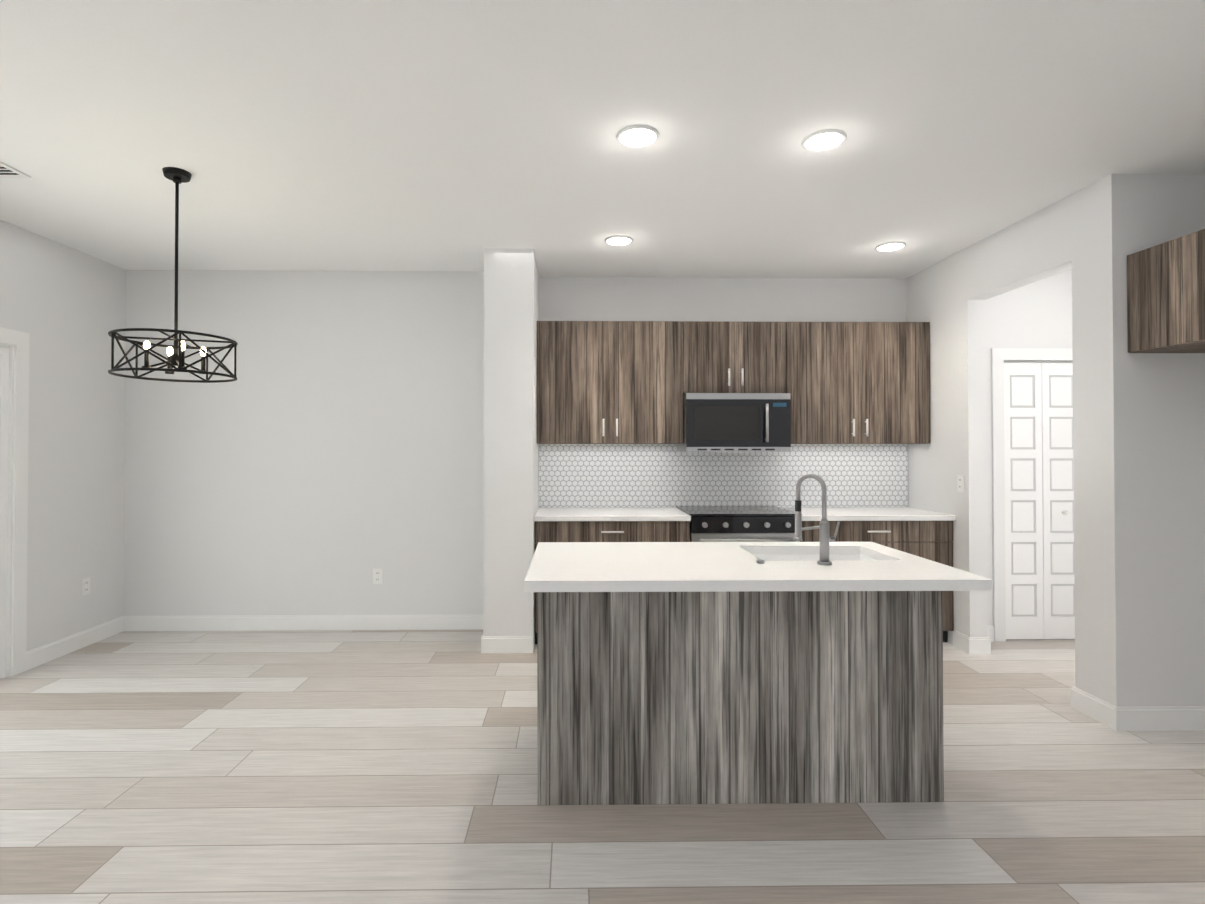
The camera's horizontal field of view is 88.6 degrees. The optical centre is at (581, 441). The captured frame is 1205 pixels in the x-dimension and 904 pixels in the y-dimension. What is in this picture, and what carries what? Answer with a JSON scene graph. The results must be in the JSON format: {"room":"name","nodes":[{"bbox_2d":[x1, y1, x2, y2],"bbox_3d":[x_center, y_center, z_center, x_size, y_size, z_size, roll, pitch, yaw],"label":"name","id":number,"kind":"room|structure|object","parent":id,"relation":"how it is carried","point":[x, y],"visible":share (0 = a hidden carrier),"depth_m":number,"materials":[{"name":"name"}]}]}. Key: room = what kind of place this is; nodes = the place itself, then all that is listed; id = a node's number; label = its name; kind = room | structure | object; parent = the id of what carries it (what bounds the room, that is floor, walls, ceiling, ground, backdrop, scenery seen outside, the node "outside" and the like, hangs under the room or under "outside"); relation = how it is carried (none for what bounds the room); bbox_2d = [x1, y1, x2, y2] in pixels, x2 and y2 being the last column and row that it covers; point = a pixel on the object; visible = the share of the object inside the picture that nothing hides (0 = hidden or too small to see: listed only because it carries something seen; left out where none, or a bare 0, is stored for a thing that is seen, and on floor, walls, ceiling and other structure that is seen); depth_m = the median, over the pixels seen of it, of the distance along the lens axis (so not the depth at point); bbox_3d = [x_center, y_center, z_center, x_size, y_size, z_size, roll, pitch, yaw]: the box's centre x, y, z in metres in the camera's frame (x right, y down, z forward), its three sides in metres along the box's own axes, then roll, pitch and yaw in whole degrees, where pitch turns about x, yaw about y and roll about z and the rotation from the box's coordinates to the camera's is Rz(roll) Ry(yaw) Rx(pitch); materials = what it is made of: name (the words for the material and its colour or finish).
{"room":"kitchen","nodes":[
{"label":"kitchen","id":0,"kind":"room"},
{"bbox_2d":[0,220,125,651],"bbox_3d":[-3.526,0.018,0.713,0.150,2.770,8.350,0,-1,-1],"label":"wall","id":1,"kind":"structure","parent":0,"point":[64,306],"depth_m":4.22,"materials":[{"name":"paint"}]},
{"bbox_2d":[0,327,29,678],"bbox_3d":[-3.547,0.364,2.638,0.164,2.120,2.487,0,-1,-1],"label":"door frame","id":2,"kind":"structure","parent":1,"relation":"in","point":[14,391],"depth_m":3.79,"materials":[{"name":"wood"}]},
{"bbox_2d":[26,616,125,670],"bbox_3d":[-3.496,1.386,4.278,0.014,0.112,0.813,0,-1,-1],"label":"baseboard","id":3,"kind":"structure","parent":1,"relation":"attached to","point":[38,656],"depth_m":4.24,"materials":[{"name":"white wood"}]},
{"bbox_2d":[81,577,89,595],"bbox_3d":[-3.499,1.023,4.358,0.009,0.114,0.070,0,-1,-1],"label":"electrical outlet","id":4,"kind":"object","parent":1,"relation":"attached to","point":[85,586],"visible":1,"depth_m":4.35,"materials":[{"name":"white plastic"}]},
{"bbox_2d":[123,270,483,615],"bbox_3d":[-2.097,0.064,4.909,2.830,2.770,0.300,0,-1,-1],"label":"wall","id":5,"kind":"structure","parent":0,"point":[323,454],"depth_m":4.76,"materials":[{"name":"paint"}]},
{"bbox_2d":[126,615,482,630],"bbox_3d":[-2.095,1.391,4.737,2.830,0.112,0.014,0,-1,-1],"label":"baseboard","id":6,"kind":"structure","parent":5,"relation":"attached to","point":[234,622],"depth_m":4.73,"materials":[{"name":"white wood"}]},
{"bbox_2d":[373,569,381,583],"bbox_3d":[-1.570,1.037,4.750,0.070,0.114,0.009,0,-1,-1],"label":"electrical outlet","id":7,"kind":"object","parent":5,"relation":"attached to","point":[377,576],"visible":1,"depth_m":4.75,"materials":[{"name":"white plastic"}]},
{"bbox_2d":[483,248,538,649],"bbox_3d":[-0.508,0.061,4.657,0.340,2.770,0.850,0,-1,-1],"label":"wall","id":8,"kind":"structure","parent":0,"point":[511,445],"depth_m":4.23,"materials":[{"name":"paint"}]},
{"bbox_2d":[482,635,532,652],"bbox_3d":[-0.492,1.385,4.210,0.320,0.112,0.014,0,-1,-1],"label":"baseboard","id":9,"kind":"structure","parent":8,"relation":"attached to","point":[490,644],"depth_m":4.20,"materials":[{"name":"white wood"}]},
{"bbox_2d":[0,630,1204,903],"bbox_3d":[0.247,1.454,0.827,7.700,0.100,8.500,0,-1,-1],"label":"floor","id":10,"kind":"structure","parent":0,"point":[336,766],"depth_m":2.42,"materials":[{"name":"beige wood"}]},
{"bbox_2d":[534,521,689,643],"bbox_3d":[0.211,1.003,4.630,1.094,0.885,0.597,0,-1,-1],"label":"base cabinet","id":11,"kind":"object","parent":10,"relation":"on","point":[544,531],"depth_m":4.34,"materials":[{"name":"brown wood"}]},
{"bbox_2d":[537,590,947,804],"bbox_3d":[0.624,0.980,2.750,1.602,0.890,0.646,0,-1,-1],"label":"kitchen island","id":12,"kind":"object","parent":10,"relation":"on","point":[729,672],"depth_m":2.43,"materials":[{"name":"grey wood"}]},
{"bbox_2d":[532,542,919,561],"bbox_3d":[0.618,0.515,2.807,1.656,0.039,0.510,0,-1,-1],"label":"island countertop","id":13,"kind":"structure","parent":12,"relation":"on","point":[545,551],"depth_m":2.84,"materials":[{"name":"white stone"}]},
{"bbox_2d":[752,550,875,557],"bbox_3d":[1.040,0.640,2.747,0.588,0.237,0.388,0,-1,-1],"label":"sink","id":14,"kind":"object","parent":13,"relation":"in","point":[759,553],"depth_m":2.94,"materials":[{"name":"white ceramic"}]},
{"bbox_2d":[524,558,992,593],"bbox_3d":[0.625,0.510,2.363,1.656,0.039,0.380,0,-1,-1],"label":"island countertop","id":15,"kind":"structure","parent":12,"relation":"on","point":[673,575],"depth_m":2.26,"materials":[{"name":"white stone"}]},
{"bbox_2d":[795,474,839,565],"bbox_3d":[0.961,0.311,2.500,0.164,0.361,0.106,0,-1,-1],"label":"faucet","id":16,"kind":"object","parent":15,"relation":"on","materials":[{"name":"silver metal"}]},
{"bbox_2d":[690,513,801,541],"bbox_3d":[1.149,0.988,4.628,0.763,0.915,0.595,0,-1,-1],"label":"range","id":17,"kind":"object","parent":10,"relation":"on","point":[704,527],"depth_m":4.33,"materials":[{"name":"black metal"}]},
{"bbox_2d":[802,521,953,641],"bbox_3d":[2.085,1.004,4.657,1.088,0.885,0.597,0,-1,-1],"label":"base cabinet","id":18,"kind":"object","parent":10,"relation":"on","point":[930,540],"depth_m":4.36,"materials":[{"name":"brown wood"}]},
{"bbox_2d":[534,505,955,520],"bbox_3d":[1.146,0.535,4.634,2.965,0.049,0.627,0,-1,-1],"label":"countertop","id":19,"kind":"structure","parent":18,"relation":"on","point":[668,512],"depth_m":4.48,"materials":[{"name":"white stone"}]},
{"bbox_2d":[0,0,1204,277],"bbox_3d":[0.247,-1.416,0.859,7.700,0.100,8.500,0,-1,-1],"label":"ceiling","id":20,"kind":"structure","parent":0,"point":[376,134],"depth_m":2.63,"materials":[{"name":"paint"}]},
{"bbox_2d":[0,161,30,177],"bbox_3d":[-2.943,-1.338,2.942,0.320,0.008,0.360,0,-1,-1],"label":"ceiling vent","id":21,"kind":"object","parent":20,"relation":"in","point":[7,171],"visible":0.94,"depth_m":3.07,"materials":[{"name":"white metal"}]},
{"bbox_2d":[108,167,237,382],"bbox_3d":[-2.015,-0.831,3.070,0.537,1.022,0.537,0,-1,-1],"label":"chandelier","id":22,"kind":"object","parent":20,"relation":"hanging from","point":[176,176],"visible":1,"depth_m":3.05,"materials":[{"name":"black metal"}]},
{"bbox_2d":[605,235,632,245],"bbox_3d":[0.247,-1.326,4.073,0.188,0.016,0.188,0,-1,-1],"label":"recessed light","id":23,"kind":"object","parent":20,"relation":"in","point":[619,240],"visible":0.96,"depth_m":4.06,"materials":[{"name":"white plastic"}]},
{"bbox_2d":[616,125,658,147],"bbox_3d":[0.247,-1.341,2.714,0.188,0.016,0.188,0,-1,-1],"label":"recessed light","id":24,"kind":"object","parent":20,"relation":"in","point":[637,136],"visible":0.98,"depth_m":2.71,"materials":[{"name":"white plastic"}]},
{"bbox_2d":[802,129,846,151],"bbox_3d":[1.080,-1.341,2.750,0.188,0.016,0.188,0,-1,-1],"label":"recessed light","id":25,"kind":"object","parent":20,"relation":"in","point":[824,140],"visible":1,"depth_m":2.74,"materials":[{"name":"white plastic"}]},
{"bbox_2d":[875,241,905,251],"bbox_3d":[2.099,-1.325,4.195,0.188,0.016,0.188,0,-1,-1],"label":"recessed light","id":26,"kind":"object","parent":20,"relation":"in","point":[889,246],"visible":1,"depth_m":4.18,"materials":[{"name":"white plastic"}]},
{"bbox_2d":[539,277,906,507],"bbox_3d":[1.202,0.065,5.032,3.090,2.770,0.150,0,-1,-1],"label":"wall","id":27,"kind":"structure","parent":0,"point":[723,299],"depth_m":4.97,"materials":[{"name":"paint"}]},
{"bbox_2d":[537,321,685,444],"bbox_3d":[0.210,-0.443,4.781,1.096,0.920,0.327,0,-1,-1],"label":"upper cabinet","id":28,"kind":"object","parent":27,"relation":"attached to","point":[599,382],"depth_m":4.62,"materials":[{"name":"brown wood"}]},
{"bbox_2d":[539,444,907,507],"bbox_3d":[1.142,0.273,4.947,2.965,0.506,0.008,0,-1,-1],"label":"backsplash","id":29,"kind":"structure","parent":27,"relation":"attached to","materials":[{"name":"tile"}]},
{"bbox_2d":[674,389,793,452],"bbox_3d":[1.148,-0.138,4.738,0.767,0.430,0.433,0,-1,-1],"label":"microwave","id":30,"kind":"object","parent":27,"relation":"attached to","point":[696,431],"depth_m":4.52,"materials":[{"name":"black glass"}]},
{"bbox_2d":[686,321,789,388],"bbox_3d":[1.147,-0.630,4.797,0.775,0.545,0.327,0,-1,-1],"label":"upper cabinet","id":31,"kind":"object","parent":27,"relation":"attached to","point":[719,354],"depth_m":4.63,"materials":[{"name":"brown wood"}]},
{"bbox_2d":[790,322,929,444],"bbox_3d":[2.082,-0.442,4.808,1.090,0.920,0.327,0,-1,-1],"label":"upper cabinet","id":32,"kind":"object","parent":27,"relation":"attached to","point":[853,383],"depth_m":4.65,"materials":[{"name":"brown wood"}]},
{"bbox_2d":[906,195,1071,644],"bbox_3d":[2.700,0.056,4.153,0.120,2.770,1.650,0,-1,-1],"label":"wall","id":33,"kind":"structure","parent":0,"point":[947,297],"depth_m":4.23,"materials":[{"name":"paint"}]},
{"bbox_2d":[957,475,964,491],"bbox_3d":[2.632,0.292,4.285,0.009,0.114,0.070,0,-1,-1],"label":"outlet","id":34,"kind":"object","parent":33,"relation":"attached to","point":[960,483],"visible":1,"depth_m":4.28,"materials":[{"name":"white plastic"}]},
{"bbox_2d":[954,630,993,653],"bbox_3d":[2.754,1.386,4.322,0.034,0.112,0.284,0,-1,-1],"label":"baseboard","id":35,"kind":"structure","parent":33,"relation":"attached to","point":[980,645],"depth_m":4.18,"materials":[{"name":"white wood"}]},
{"bbox_2d":[985,269,1071,625],"bbox_3d":[3.324,0.060,4.547,1.140,2.770,0.120,0,-1,-1],"label":"wall","id":36,"kind":"structure","parent":0,"point":[1037,314],"depth_m":4.50,"materials":[{"name":"paint"}]},
{"bbox_2d":[991,348,1072,641],"bbox_3d":[3.354,0.385,4.536,0.750,2.120,0.136,0,-1,-1],"label":"door frame","id":37,"kind":"structure","parent":36,"relation":"attached to","point":[999,356],"depth_m":4.47,"materials":[{"name":"white wood"}]},
{"bbox_2d":[1004,361,1074,638],"bbox_3d":[3.355,0.421,4.482,0.576,2.022,0.083,0,-1,-1],"label":"closet door","id":38,"kind":"structure","parent":36,"relation":"in","point":[1039,505],"depth_m":4.49,"materials":[{"name":"white wood"}]},
{"bbox_2d":[1071,174,1204,706],"bbox_3d":[3.343,0.045,3.212,1.380,2.770,0.250,0,-1,-1],"label":"wall","id":39,"kind":"structure","parent":0,"point":[1139,485],"depth_m":3.08,"materials":[{"name":"paint"}]},
{"bbox_2d":[1071,686,1106,714],"bbox_3d":[3.274,1.376,3.329,1.274,0.112,0.014,0,-1,-1],"label":"baseboard","id":40,"kind":"structure","parent":39,"relation":"attached to","point":[1083,702],"depth_m":3.23,"materials":[{"name":"white wood"}]},
{"bbox_2d":[1106,703,1204,730],"bbox_3d":[3.003,1.373,3.061,0.724,0.112,0.014,0,-1,-1],"label":"baseboard","id":41,"kind":"structure","parent":39,"relation":"attached to","point":[1143,718],"depth_m":3.05,"materials":[{"name":"white wood"}]},
{"bbox_3d":[3.459,0.029,1.764,0.150,2.770,2.650,0,-1,-1],"label":"wall","id":42,"kind":"structure","parent":0,"visible":0},
{"bbox_2d":[1127,229,1204,352],"bbox_3d":[3.034,-0.693,2.474,0.674,0.490,1.227,0,-1,-1],"label":"upper cabinet","id":43,"kind":"object","parent":42,"relation":"attached to","point":[1165,297],"visible":1,"depth_m":2.88,"materials":[{"name":"brown wood"}]}
]}

